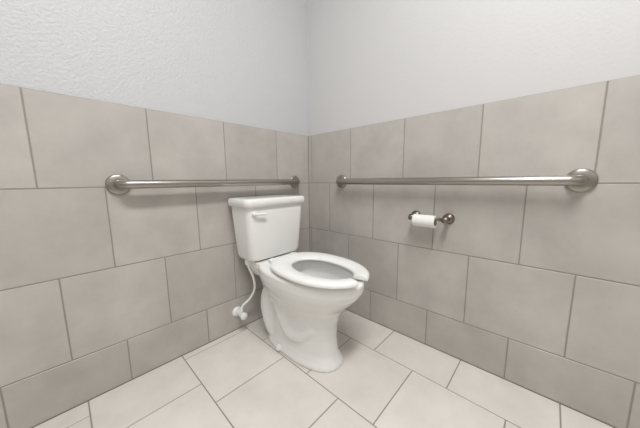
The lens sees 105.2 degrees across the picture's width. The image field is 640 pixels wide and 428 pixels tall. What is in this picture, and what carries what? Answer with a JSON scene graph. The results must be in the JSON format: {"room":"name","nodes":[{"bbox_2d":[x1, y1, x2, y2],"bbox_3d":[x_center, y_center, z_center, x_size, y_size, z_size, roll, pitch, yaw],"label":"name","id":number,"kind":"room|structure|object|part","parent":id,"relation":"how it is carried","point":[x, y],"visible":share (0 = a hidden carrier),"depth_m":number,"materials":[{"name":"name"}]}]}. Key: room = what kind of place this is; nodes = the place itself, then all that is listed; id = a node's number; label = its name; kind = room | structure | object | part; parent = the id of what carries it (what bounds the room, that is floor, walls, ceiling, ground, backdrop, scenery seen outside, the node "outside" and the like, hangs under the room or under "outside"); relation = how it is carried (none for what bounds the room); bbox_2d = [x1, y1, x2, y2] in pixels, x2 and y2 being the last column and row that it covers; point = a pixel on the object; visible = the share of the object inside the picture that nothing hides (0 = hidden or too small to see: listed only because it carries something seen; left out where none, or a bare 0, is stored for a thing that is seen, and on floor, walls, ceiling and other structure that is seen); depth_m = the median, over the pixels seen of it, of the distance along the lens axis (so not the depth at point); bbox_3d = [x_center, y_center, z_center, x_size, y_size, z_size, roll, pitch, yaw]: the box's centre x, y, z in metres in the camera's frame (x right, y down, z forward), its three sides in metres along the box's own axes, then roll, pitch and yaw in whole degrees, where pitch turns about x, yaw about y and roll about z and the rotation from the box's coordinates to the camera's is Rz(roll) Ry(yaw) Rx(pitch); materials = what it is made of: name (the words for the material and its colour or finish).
{"room":"public restroom","nodes":[
{"label":"public restroom","id":0,"kind":"room"},
{"bbox_2d":[0,0,309,427],"bbox_3d":[-0.947,-0.599,0.889,0.130,2.700,2.620,7,11,43],"label":"wall","id":1,"kind":"structure","parent":0,"point":[101,289],"depth_m":1.02,"materials":[{"name":"beige tile"}]},
{"bbox_2d":[105,174,299,194],"bbox_3d":[-0.470,-0.167,1.306,0.074,0.082,1.020,7,11,43],"label":"grab bar","id":2,"kind":"object","parent":1,"relation":"attached to","point":[118,184],"visible":1,"depth_m":1.09,"materials":[{"name":"silver metal"}]},
{"bbox_2d":[32,309,614,427],"bbox_3d":[-0.016,0.909,0.145,2.740,0.100,2.740,7,11,43],"label":"floor","id":3,"kind":"structure","parent":0,"point":[386,377],"depth_m":1.00,"materials":[{"name":"beige tile"}]},
{"bbox_2d":[228,195,369,372],"bbox_3d":[-0.097,0.311,1.263,0.760,0.781,0.402,7,11,43],"label":"toilet","id":4,"kind":"object","parent":3,"relation":"on","point":[304,295],"visible":1,"depth_m":1.21,"materials":[{"name":"white ceramic"}]},
{"bbox_3d":[-0.429,0.580,1.383,0.016,0.042,0.042,7,11,43],"label":"valve handle","id":5,"kind":"part","parent":4,"relation":"part of","materials":[{"name":"white plastic"}]},
{"bbox_3d":[-0.295,0.088,1.418,0.193,0.295,0.372,7,11,43],"label":"tank","id":6,"kind":"part","parent":4,"relation":"part of","materials":[{"name":"white ceramic"}]},
{"bbox_3d":[-0.294,-0.077,1.393,0.216,0.044,0.402,7,11,43],"label":"tank lid","id":7,"kind":"part","parent":4,"relation":"part of","materials":[{"name":"white ceramic"}]},
{"bbox_3d":[-0.094,0.481,1.274,0.718,0.441,0.358,7,11,43],"label":"bowl","id":8,"kind":"part","parent":4,"relation":"part of","materials":[{"name":"white ceramic"}]},
{"bbox_2d":[306,0,639,427],"bbox_3d":[0.863,-0.618,0.901,2.510,2.700,0.120,7,11,43],"label":"wall","id":9,"kind":"structure","parent":0,"point":[536,289],"depth_m":1.02,"materials":[{"name":"beige tile"}]},
{"bbox_2d":[408,211,454,223],"bbox_3d":[0.527,0.019,1.181,0.205,0.050,0.073,7,11,43],"label":"toilet paper holder","id":10,"kind":"object","parent":9,"relation":"attached to","point":[448,218],"visible":0.76,"depth_m":1.14,"materials":[{"name":"silver metal"}]},
{"bbox_2d":[412,214,437,227],"bbox_3d":[0.503,0.033,1.176,0.101,0.058,0.058,7,11,43],"label":"toilet paper roll","id":11,"kind":"object","parent":10,"relation":"on","point":[417,219],"visible":0.96,"depth_m":1.16,"materials":[{"name":"white paper"}]},
{"bbox_3d":[0.569,0.028,1.113,0.024,0.030,0.030,7,11,43],"label":"post","id":12,"kind":"part","parent":10,"relation":"part of","materials":[{"name":"silver metal"}]},
{"bbox_2d":[336,168,598,191],"bbox_3d":[0.498,-0.159,1.180,1.133,0.082,0.074,7,11,43],"label":"grab bar","id":13,"kind":"object","parent":9,"relation":"attached to","point":[578,180],"visible":1,"depth_m":0.95,"materials":[{"name":"silver metal"}]}
]}

